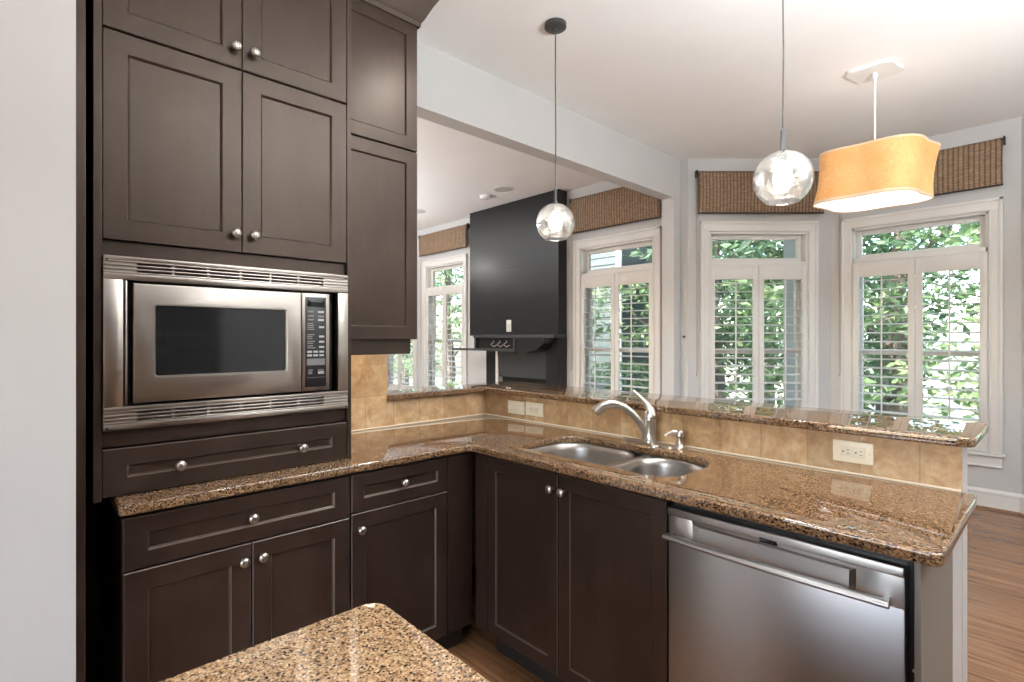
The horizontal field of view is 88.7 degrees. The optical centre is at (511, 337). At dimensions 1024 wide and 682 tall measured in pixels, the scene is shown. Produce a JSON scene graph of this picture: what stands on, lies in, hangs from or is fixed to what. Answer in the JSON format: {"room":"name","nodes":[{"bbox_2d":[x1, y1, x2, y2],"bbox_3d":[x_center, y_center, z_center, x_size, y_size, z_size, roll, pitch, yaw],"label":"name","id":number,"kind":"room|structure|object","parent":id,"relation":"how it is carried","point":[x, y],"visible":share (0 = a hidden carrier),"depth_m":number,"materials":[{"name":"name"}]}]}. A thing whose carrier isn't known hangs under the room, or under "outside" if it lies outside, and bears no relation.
{"room":"kitchen","nodes":[
{"label":"kitchen","id":0,"kind":"room"},
{"bbox_2d":[0,0,75,681],"bbox_3d":[-1.979,-0.176,1.016,1.705,3.108,0.690,0,0,-43],"label":"wall","id":1,"kind":"structure","parent":0,"point":[38,37],"depth_m":1.30,"materials":[{"name":"paint"}]},
{"bbox_2d":[417,41,673,199],"bbox_3d":[0.345,-1.540,3.979,3.191,0.380,0.128,0,0,-43],"label":"ceiling beam","id":2,"kind":"structure","parent":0,"point":[453,93],"depth_m":3.68,"materials":[{"name":"paint"}]},
{"bbox_2d":[417,158,687,396],"bbox_3d":[-0.809,-0.176,7.828,0.162,3.108,7.480,0,0,-43],"label":"wall","id":3,"kind":"structure","parent":0,"point":[476,359],"depth_m":6.05,"materials":[{"name":"paint"}]},
{"bbox_2d":[388,263,417,387],"bbox_3d":[-1.872,-0.087,8.928,0.205,2.252,1.160,0,0,-43],"label":"window","id":4,"kind":"structure","parent":3,"relation":"in","point":[415,340],"depth_m":8.50,"materials":[{"name":"white paint"}]},
{"bbox_2d":[388,354,398,389],"bbox_3d":[-2.074,0.065,9.067,0.098,1.710,0.474,0,0,-43],"label":"plantation shutter","id":5,"kind":"object","parent":4,"relation":"attached to","point":[391,386],"visible":0.2,"depth_m":9.00,"materials":[{"name":"paint"}]},
{"bbox_2d":[399,339,413,388],"bbox_3d":[-1.747,0.065,8.718,0.098,1.710,0.474,0,0,-43],"label":"plantation shutter","id":6,"kind":"object","parent":4,"relation":"attached to","point":[401,386],"visible":0.3,"depth_m":8.71,"materials":[{"name":"paint"}]},
{"bbox_2d":[422,254,467,387],"bbox_3d":[-0.989,-0.087,7.988,0.205,2.252,1.160,0,0,-43],"label":"window","id":7,"kind":"structure","parent":3,"relation":"in","point":[430,267],"depth_m":8.25,"materials":[{"name":"white paint"}]},
{"bbox_2d":[426,286,443,386],"bbox_3d":[-1.191,0.065,8.126,0.098,1.710,0.474,0,0,-43],"label":"plantation shutter","id":8,"kind":"object","parent":7,"relation":"attached to","point":[433,291],"visible":0.75,"depth_m":8.17,"materials":[{"name":"paint"}]},
{"bbox_2d":[418,223,469,354],"bbox_3d":[-1.050,-0.666,7.932,0.069,1.941,1.245,0,0,-43],"label":"blind","id":9,"kind":"object","parent":7,"relation":"attached to","point":[454,238],"visible":1,"depth_m":7.90,"materials":[{"name":"brown wicker"}]},
{"bbox_2d":[444,284,462,385],"bbox_3d":[-0.864,0.065,7.778,0.098,1.710,0.474,0,0,-43],"label":"plantation shutter","id":10,"kind":"object","parent":7,"relation":"attached to","point":[458,288],"visible":0.74,"depth_m":7.75,"materials":[{"name":"paint"}]},
{"bbox_2d":[573,226,660,393],"bbox_3d":[1.153,-0.042,5.708,0.205,2.162,1.160,0,0,-43],"label":"window","id":11,"kind":"structure","parent":3,"relation":"in","point":[583,249],"depth_m":5.78,"materials":[{"name":"white paint"}]},
{"bbox_2d":[580,273,614,389],"bbox_3d":[0.951,0.110,5.846,0.098,1.620,0.474,0,0,-43],"label":"plantation shutter","id":12,"kind":"object","parent":11,"relation":"attached to","point":[606,280],"visible":0.68,"depth_m":5.81,"materials":[{"name":"paint"}]},
{"bbox_2d":[569,187,660,369],"bbox_3d":[1.092,-0.619,5.651,0.069,1.986,1.195,0,0,-43],"label":"blind","id":13,"kind":"object","parent":11,"relation":"attached to","point":[622,205],"visible":0.73,"depth_m":5.63,"materials":[{"name":"brown wicker"}]},
{"bbox_2d":[615,269,652,392],"bbox_3d":[1.278,0.110,5.498,0.098,1.620,0.474,0,0,-43],"label":"plantation shutter","id":14,"kind":"object","parent":11,"relation":"attached to","point":[642,276],"visible":0.66,"depth_m":5.47,"materials":[{"name":"paint"}]},
{"bbox_2d":[662,158,679,395],"bbox_3d":[1.556,-0.176,5.115,0.129,3.108,0.128,0,0,-43],"label":"wall pier","id":15,"kind":"object","parent":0,"point":[670,207],"visible":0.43,"depth_m":5.07,"materials":[{"name":"paint"}]},
{"bbox_2d":[472,442,966,681],"bbox_3d":[0.336,0.852,2.259,0.798,1.053,2.387,0,0,-43],"label":"wall","id":16,"kind":"structure","parent":0,"point":[964,449],"depth_m":1.63,"materials":[{"name":"paint"}]},
{"bbox_2d":[508,400,523,414],"bbox_3d":[0.022,0.397,2.992,0.010,0.074,0.132,0,0,-43],"label":"light switch","id":17,"kind":"object","parent":16,"relation":"attached to","point":[515,407],"visible":1,"depth_m":2.99,"materials":[{"name":"beige plastic"}]},
{"bbox_2d":[526,401,542,416],"bbox_3d":[0.123,0.393,2.886,0.009,0.075,0.133,0,0,-43],"label":"power outlet","id":18,"kind":"object","parent":16,"relation":"attached to","point":[532,408],"visible":1,"depth_m":2.88,"materials":[{"name":"beige plastic"}]},
{"bbox_2d":[529,406,538,412],"bbox_3d":[0.122,0.393,2.885,0.005,0.035,0.072,0,0,-43],"label":"receptacle","id":19,"kind":"object","parent":18,"relation":"attached to","point":[532,409],"depth_m":2.88,"materials":[{"name":"beige plastic"}]},
{"bbox_2d":[351,413,960,491],"bbox_3d":[0.189,0.462,2.006,1.122,0.008,2.218,0,0,-43],"label":"trim","id":20,"kind":"structure","parent":16,"relation":"attached to","point":[841,471],"depth_m":2.09,"materials":[{"name":"beige tile"}]},
{"bbox_2d":[351,354,961,491],"bbox_3d":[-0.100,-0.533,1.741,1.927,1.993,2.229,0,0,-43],"label":"backsplash","id":21,"kind":"structure","parent":16,"relation":"attached to","point":[924,463],"depth_m":2.23,"materials":[{"name":"tile"}]},
{"bbox_2d":[387,381,988,447],"bbox_3d":[0.436,0.310,2.351,1.065,0.030,2.450,0,0,-43],"label":"bar","id":22,"kind":"object","parent":16,"relation":"on","point":[947,432],"visible":0.94,"depth_m":2.10,"materials":[{"name":"brown stone"}]},
{"bbox_2d":[833,439,873,465],"bbox_3d":[1.159,0.389,1.783,0.009,0.073,0.120,0,0,-43],"label":"power outlet","id":23,"kind":"object","parent":16,"relation":"attached to","point":[843,450],"visible":1,"depth_m":1.78,"materials":[{"name":"beige plastic"}]},
{"bbox_2d":[841,446,864,458],"bbox_3d":[1.158,0.389,1.782,0.005,0.035,0.072,0,0,-43],"label":"receptacle","id":24,"kind":"object","parent":23,"relation":"attached to","point":[847,452],"depth_m":1.78,"materials":[{"name":"beige plastic"}]},
{"bbox_2d":[953,534,961,681],"bbox_3d":[1.287,0.936,1.523,0.179,0.884,0.012,0,0,-43],"label":"trim","id":25,"kind":"structure","parent":16,"relation":"attached to","point":[957,550],"depth_m":1.52,"materials":[{"name":"paint"}]},
{"bbox_2d":[416,0,1023,230],"bbox_3d":[-1.645,-1.855,3.943,9.400,0.250,12.400,0,0,-43],"label":"ceiling","id":26,"kind":"structure","parent":0,"point":[681,79],"depth_m":3.39,"materials":[{"name":"paint"}]},
{"bbox_2d":[417,209,425,213],"bbox_3d":[-1.296,-1.726,7.151,0.250,0.008,0.250,0,0,-43],"label":"ceiling speaker","id":27,"kind":"object","parent":26,"relation":"attached to","point":[419,211],"visible":0.49,"depth_m":7.15,"materials":[{"name":"white plastic"}]},
{"bbox_2d":[480,194,490,199],"bbox_3d":[-0.323,-1.706,6.377,0.140,0.048,0.140,0,0,-43],"label":"smoke detector","id":28,"kind":"object","parent":26,"relation":"attached to","point":[484,196],"visible":1,"depth_m":6.33,"materials":[{"name":"white plastic"}]},
{"bbox_2d":[493,186,514,192],"bbox_3d":[-0.092,-1.726,6.087,0.250,0.008,0.250,0,0,-43],"label":"ceiling speaker","id":29,"kind":"object","parent":26,"relation":"attached to","point":[503,189],"visible":1,"depth_m":6.09,"materials":[{"name":"white plastic"}]},
{"bbox_2d":[495,187,513,191],"bbox_3d":[-0.092,-1.726,6.087,0.220,0.001,0.220,0,0,-43],"label":"grille","id":30,"kind":"object","parent":29,"relation":"attached to","point":[498,189],"depth_m":6.09,"materials":[{"name":"metal"}]},
{"bbox_2d":[536,17,574,240],"bbox_3d":[0.239,-1.137,2.886,0.212,1.187,0.212,0,0,-43],"label":"globe pendant","id":31,"kind":"object","parent":26,"relation":"hanging from","point":[556,25],"visible":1,"depth_m":2.87,"materials":[{"name":"clear glass"}]},
{"bbox_2d":[553,188,557,210],"bbox_3d":[0.239,-0.761,2.886,0.032,0.126,0.032,0,0,-43],"label":"socket","id":32,"kind":"object","parent":31,"relation":"attached to","point":[555,208],"depth_m":2.88,"materials":[{"name":"grey metal"}]},
{"bbox_2d":[753,0,813,205],"bbox_3d":[1.047,-1.128,2.026,0.212,1.205,0.212,0,0,-43],"label":"globe pendant","id":33,"kind":"object","parent":26,"relation":"hanging from","point":[783,176],"visible":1,"depth_m":2.02,"materials":[{"name":"clear glass"}]},
{"bbox_2d":[778,129,787,162],"bbox_3d":[1.047,-0.743,2.026,0.032,0.126,0.032,0,0,-43],"label":"socket","id":34,"kind":"object","parent":33,"relation":"attached to","point":[783,157],"depth_m":2.02,"materials":[{"name":"grey metal"}]},
{"bbox_2d":[813,59,940,212],"bbox_3d":[2.340,-1.301,3.380,0.517,0.855,0.621,0,0,-42],"label":"drum pendant","id":35,"kind":"object","parent":26,"relation":"hanging from","point":[895,170],"visible":1,"depth_m":3.25,"materials":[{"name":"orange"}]},
{"bbox_2d":[814,190,931,211],"bbox_3d":[2.323,-0.884,3.386,0.483,0.006,0.579,0,0,-43],"label":"diffuser","id":36,"kind":"object","parent":35,"relation":"attached to","point":[862,200],"depth_m":3.36,"materials":[{"name":"white"}]},
{"bbox_2d":[448,508,1023,681],"bbox_3d":[-1.718,1.438,3.874,9.200,0.120,12.400,0,0,-43],"label":"floor","id":37,"kind":"structure","parent":0,"point":[995,539],"depth_m":2.59,"materials":[{"name":"brown wood"}]},
{"bbox_2d":[76,0,97,681],"bbox_3d":[-1.354,-0.175,1.671,0.102,3.106,0.590,0,0,-43],"label":"end panel","id":38,"kind":"object","parent":37,"relation":"on","point":[86,511],"visible":0.44,"depth_m":1.43,"materials":[{"name":"brown wood"}]},
{"bbox_2d":[98,474,348,681],"bbox_3d":[-1.044,0.936,1.911,0.677,0.884,0.660,0,0,-43],"label":"base cabinet","id":39,"kind":"object","parent":37,"relation":"on","point":[183,588],"visible":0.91,"depth_m":1.66,"materials":[{"name":"brown wood"}]},
{"bbox_2d":[108,414,976,566],"bbox_3d":[-0.072,0.478,1.731,1.870,0.030,2.253,0,0,-43],"label":"countertop","id":40,"kind":"structure","parent":39,"relation":"on","point":[919,524],"depth_m":1.66,"materials":[{"name":"brown stone"}]},
{"bbox_2d":[86,0,350,503],"bbox_3d":[-1.069,-0.629,1.929,0.780,2.199,0.605,0,0,-43],"label":"tall cabinet","id":41,"kind":"object","parent":40,"relation":"on","point":[218,131],"visible":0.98,"depth_m":1.70,"materials":[{"name":"brown wood"}]},
{"bbox_2d":[102,255,347,431],"bbox_3d":[-1.035,0.015,1.894,0.739,0.506,0.452,0,0,-43],"label":"microwave","id":42,"kind":"object","parent":41,"relation":"in","point":[161,342],"visible":1,"depth_m":1.68,"materials":[{"name":"silver metal"}]},
{"bbox_2d":[529,443,704,476],"bbox_3d":[0.395,0.596,2.114,0.450,0.205,0.800,0,0,-43],"label":"sink","id":43,"kind":"object","parent":40,"relation":"in","point":[615,458],"visible":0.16,"depth_m":2.22,"materials":[{"name":"metal"}]},
{"bbox_2d":[592,390,675,448],"bbox_3d":[0.538,0.347,2.304,0.361,0.233,0.166,0,0,14],"label":"faucet","id":44,"kind":"object","parent":40,"relation":"on","point":[647,426],"visible":1,"depth_m":2.27,"materials":[{"name":"silver metal"}]},
{"bbox_2d":[650,444,659,448],"bbox_3d":[0.604,0.456,2.213,0.040,0.014,0.040,0,0,-43],"label":"switch","id":45,"kind":"object","parent":40,"relation":"on","point":[655,446],"visible":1,"depth_m":2.20,"materials":[{"name":"silver metal"}]},
{"bbox_2d":[664,430,685,448],"bbox_3d":[0.685,0.424,2.198,0.088,0.078,0.046,0,0,-4],"label":"soap dispenser","id":46,"kind":"object","parent":40,"relation":"on","point":[680,434],"visible":0.99,"depth_m":2.19,"materials":[{"name":"silver metal"}]},
{"bbox_2d":[348,452,471,649],"bbox_3d":[-0.587,0.936,2.340,0.571,0.884,0.660,0,0,-43],"label":"base cabinet","id":47,"kind":"object","parent":37,"relation":"on","point":[410,524],"visible":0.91,"depth_m":2.13,"materials":[{"name":"brown wood"}]},
{"bbox_2d":[470,189,566,385],"bbox_3d":[0.030,-0.175,6.722,0.151,3.107,1.640,0,0,-43],"label":"fireplace","id":48,"kind":"object","parent":37,"relation":"on","point":[519,276],"visible":0.65,"depth_m":6.53,"materials":[{"name":"grey paint"}]},
{"bbox_2d":[452,334,564,352],"bbox_3d":[-0.107,0.072,6.614,0.200,0.225,1.890,0,0,-43],"label":"mantel shelf","id":49,"kind":"object","parent":48,"relation":"attached to","point":[510,343],"visible":1,"depth_m":6.32,"materials":[{"name":"grey paint"}]},
{"bbox_2d":[506,320,510,331],"bbox_3d":[-0.042,-0.155,6.682,0.011,0.150,0.090,0,0,-43],"label":"wall plate","id":50,"kind":"object","parent":48,"relation":"attached to","point":[508,322],"visible":1,"depth_m":6.68,"materials":[{"name":"white plastic"}]},
{"bbox_2d":[476,453,673,681],"bbox_3d":[0.369,0.936,2.158,0.638,0.884,0.936,0,0,-43],"label":"base cabinet","id":51,"kind":"object","parent":37,"relation":"on","point":[572,573],"visible":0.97,"depth_m":1.91,"materials":[{"name":"brown wood"}]},
{"bbox_2d":[662,502,909,681],"bbox_3d":[0.885,0.944,1.584,0.652,0.868,0.598,0,0,-43],"label":"dishwasher","id":52,"kind":"object","parent":37,"relation":"on","point":[749,601],"visible":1,"depth_m":1.38,"materials":[{"name":"silver metal"}]},
{"bbox_2d":[910,561,913,681],"bbox_3d":[1.125,0.936,1.389,0.578,0.884,0.014,0,0,-43],"label":"strip","id":53,"kind":"object","parent":37,"relation":"on","point":[911,563],"visible":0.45,"depth_m":1.20,"materials":[{"name":"black plastic"}]},
{"bbox_2d":[914,550,952,681],"bbox_3d":[1.057,0.936,1.307,0.450,0.884,0.012,0,0,-43],"label":"end panel","id":54,"kind":"object","parent":37,"relation":"on","point":[933,586],"visible":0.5,"depth_m":1.26,"materials":[{"name":"beige paint"}]},
{"bbox_3d":[0.037,0.936,-0.164,0.990,0.884,1.910,0,0,-43],"label":"cabinet","id":55,"kind":"object","parent":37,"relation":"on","visible":0},
{"bbox_2d":[160,603,489,681],"bbox_3d":[0.048,0.478,-0.163,1.087,0.030,1.996,0,0,-43],"label":"countertop","id":56,"kind":"structure","parent":55,"relation":"on","point":[370,642],"depth_m":0.76,"materials":[{"name":"stone"}]},
{"bbox_2d":[688,159,830,408],"bbox_3d":[2.387,-0.176,5.129,1.372,3.108,0.150,0,0,0],"label":"wall","id":57,"kind":"structure","parent":0,"point":[824,219],"depth_m":5.05,"materials":[{"name":"paint"}]},
{"bbox_2d":[700,221,818,407],"bbox_3d":[2.375,-0.042,5.101,1.160,2.162,0.205,0,0,0],"label":"window","id":58,"kind":"structure","parent":57,"relation":"in","point":[805,234],"depth_m":5.03,"materials":[{"name":"white paint"}]},
{"bbox_2d":[710,265,758,402],"bbox_3d":[2.136,0.110,5.049,0.474,1.620,0.098,0,0,0],"label":"plantation shutter","id":59,"kind":"object","parent":58,"relation":"attached to","point":[717,272],"visible":0.73,"depth_m":5.04,"materials":[{"name":"paint"}]},
{"bbox_2d":[695,170,823,375],"bbox_3d":[2.375,-0.620,5.019,1.225,1.968,0.069,0,0,0],"label":"blind","id":60,"kind":"object","parent":58,"relation":"attached to","point":[719,192],"visible":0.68,"depth_m":4.99,"materials":[{"name":"brown wicker"}]},
{"bbox_2d":[759,265,808,406],"bbox_3d":[2.614,0.110,5.049,0.474,1.620,0.098,0,0,0],"label":"plantation shutter","id":61,"kind":"object","parent":58,"relation":"attached to","point":[766,272],"visible":0.77,"depth_m":5.04,"materials":[{"name":"paint"}]},
{"bbox_2d":[831,117,1020,493],"bbox_3d":[3.580,-0.176,4.624,0.150,3.108,1.320,0,0,-43],"label":"wall","id":62,"kind":"structure","parent":0,"point":[1008,478],"depth_m":4.16,"materials":[{"name":"paint"}]},
{"bbox_2d":[841,196,1005,468],"bbox_3d":[3.557,-0.042,4.609,0.205,2.162,1.160,0,0,-43],"label":"window","id":63,"kind":"structure","parent":62,"relation":"in","point":[991,221],"depth_m":4.41,"materials":[{"name":"white paint"}]},
{"bbox_2d":[852,258,914,415],"bbox_3d":[3.355,0.110,4.747,0.098,1.620,0.474,0,0,-43],"label":"plantation shutter","id":64,"kind":"object","parent":63,"relation":"attached to","point":[897,266],"visible":0.81,"depth_m":4.71,"materials":[{"name":"paint"}]},
{"bbox_2d":[839,136,1005,375],"bbox_3d":[3.496,-0.614,4.552,0.069,1.956,1.155,0,0,-43],"label":"blind","id":65,"kind":"object","parent":63,"relation":"attached to","point":[979,165],"visible":0.43,"depth_m":4.27,"materials":[{"name":"brown wicker"}]},
{"bbox_2d":[915,251,987,451],"bbox_3d":[3.682,0.110,4.399,0.098,1.620,0.474,0,0,-43],"label":"plantation shutter","id":66,"kind":"object","parent":63,"relation":"attached to","point":[975,260],"visible":0.82,"depth_m":4.37,"materials":[{"name":"paint"}]},
{"bbox_2d":[967,486,1020,514],"bbox_3d":[3.512,1.298,4.560,0.036,0.159,1.320,0,0,-43],"label":"baseboard","id":67,"kind":"structure","parent":62,"relation":"attached to","point":[989,499],"depth_m":4.18,"materials":[{"name":"white paint"}]},
{"bbox_2d":[1021,115,1023,494],"bbox_3d":[4.009,-0.176,3.402,0.150,3.108,1.372,0,0,4],"label":"wall","id":68,"kind":"structure","parent":0,"point":[1022,117],"depth_m":4.08,"materials":[{"name":"paint"}]},
{"bbox_2d":[1018,494,1023,516],"bbox_3d":[3.916,1.298,3.408,0.037,0.159,1.372,0,0,4],"label":"baseboard","id":69,"kind":"structure","parent":68,"relation":"attached to","point":[1021,497],"depth_m":4.06,"materials":[{"name":"white paint"}]},
{"label":"outside","id":70,"kind":"structure","parent":0,"visible":0},
{"bbox_2d":[394,367,978,420],"bbox_3d":[14.654,2.428,17.191,35.100,0.300,45.000,0,0,-43],"label":"ground","id":71,"kind":"structure","parent":70,"point":[957,413],"depth_m":21.51,"materials":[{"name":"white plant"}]},
{"bbox_2d":[394,271,457,384],"bbox_3d":[-3.433,-1.212,17.179,3.362,7.213,5.069,0,0,-38],"label":"tree","id":72,"kind":"object","parent":71,"relation":"on","point":[438,283],"visible":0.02,"depth_m":16.72,"materials":[{"name":"green plant"}]},
{"bbox_2d":[394,267,462,380],"bbox_3d":[-1.600,-1.388,14.601,5.018,7.582,4.379,0,0,5],"label":"tree","id":73,"kind":"object","parent":71,"relation":"on","point":[447,280],"visible":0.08,"depth_m":14.65,"materials":[{"name":"green plant"}]},
{"bbox_2d":[435,379,460,385],"bbox_3d":[-1.632,1.674,12.736,2.523,1.424,1.835,0,0,-40],"label":"shrub","id":74,"kind":"object","parent":71,"relation":"on","point":[449,380],"visible":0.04,"depth_m":12.49,"materials":[{"name":"green plant"}]},
{"bbox_2d":[591,242,729,392],"bbox_3d":[2.388,-0.892,12.942,4.900,6.340,4.200,0,0,-43],"label":"house","id":75,"kind":"structure","parent":71,"relation":"on","point":[619,258],"depth_m":10.59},
{"bbox_2d":[591,240,782,393],"bbox_3d":[2.802,-0.836,9.502,3.931,6.441,4.356,0,0,24],"label":"tree","id":76,"kind":"object","parent":71,"relation":"on","point":[744,287],"visible":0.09,"depth_m":8.90,"materials":[{"name":"green plant"}]},
{"bbox_2d":[630,240,782,397],"bbox_3d":[3.752,-1.370,9.635,4.888,7.541,4.063,0,0,-29],"label":"tree","id":77,"kind":"object","parent":71,"relation":"on","point":[756,250],"visible":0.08,"depth_m":9.20,"materials":[{"name":"green plant"}]},
{"bbox_2d":[719,241,782,403],"bbox_3d":[7.210,-1.053,15.417,4.838,6.885,3.209,0,0,-23],"label":"tree","id":78,"kind":"object","parent":71,"relation":"on","point":[780,362],"visible":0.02,"depth_m":15.18,"materials":[{"name":"green plant"}]},
{"bbox_2d":[783,240,794,405],"bbox_3d":[3.237,0.178,5.975,0.260,4.200,0.260,0,0,-43],"label":"porch post","id":79,"kind":"object","parent":71,"relation":"on","point":[788,245],"visible":0.02,"depth_m":5.93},
{"bbox_2d":[720,236,866,401],"bbox_3d":[5.181,-1.076,11.319,4.591,6.937,4.006,0,0,42],"label":"tree","id":80,"kind":"object","parent":71,"relation":"on","point":[864,239],"visible":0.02,"depth_m":10.86,"materials":[{"name":"green plant"}]},
{"bbox_2d":[723,236,979,412],"bbox_3d":[4.875,-0.759,8.922,3.833,6.280,4.247,0,0,-10],"label":"tree","id":81,"kind":"object","parent":71,"relation":"on","point":[972,288],"visible":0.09,"depth_m":7.82,"materials":[{"name":"green plant"}]},
{"bbox_2d":[767,222,979,415],"bbox_3d":[6.354,-1.291,8.991,3.975,7.377,4.782,0,0,28],"label":"tree","id":82,"kind":"object","parent":71,"relation":"on","point":[896,241],"visible":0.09,"depth_m":8.53,"materials":[{"name":"green plant"}]},
{"bbox_2d":[863,223,979,413],"bbox_3d":[7.903,-1.232,10.938,4.193,7.259,4.805,0,0,19],"label":"tree","id":83,"kind":"object","parent":71,"relation":"on","point":[886,382],"visible":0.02,"depth_m":10.50,"materials":[{"name":"green plant"}]},
{"bbox_2d":[881,222,979,421],"bbox_3d":[6.597,-0.686,6.233,3.541,6.130,4.057,0,0,-43],"label":"tree","id":84,"kind":"object","parent":71,"relation":"on","point":[964,231],"visible":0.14,"depth_m":7.44,"materials":[{"name":"green plant"}]},
{"bbox_2d":[939,367,978,416],"bbox_3d":[7.728,-0.992,5.720,4.574,6.763,4.127,0,0,9],"label":"tree","id":85,"kind":"object","parent":71,"relation":"on","point":[958,384],"visible":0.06,"depth_m":7.16,"materials":[{"name":"green plant"}]},
{"bbox_3d":[-2.359,-0.176,1.338,4.392,3.108,0.276,0,0,-43],"label":"wall","id":86,"kind":"structure","parent":0,"visible":0},
{"bbox_2d":[351,0,438,354],"bbox_3d":[-0.662,-0.773,2.434,0.505,1.694,0.425,0,0,-43],"label":"upper cabinet","id":87,"kind":"object","parent":86,"relation":"attached to","point":[383,32],"visible":0.66,"depth_m":2.33,"materials":[{"name":"brown wood"}]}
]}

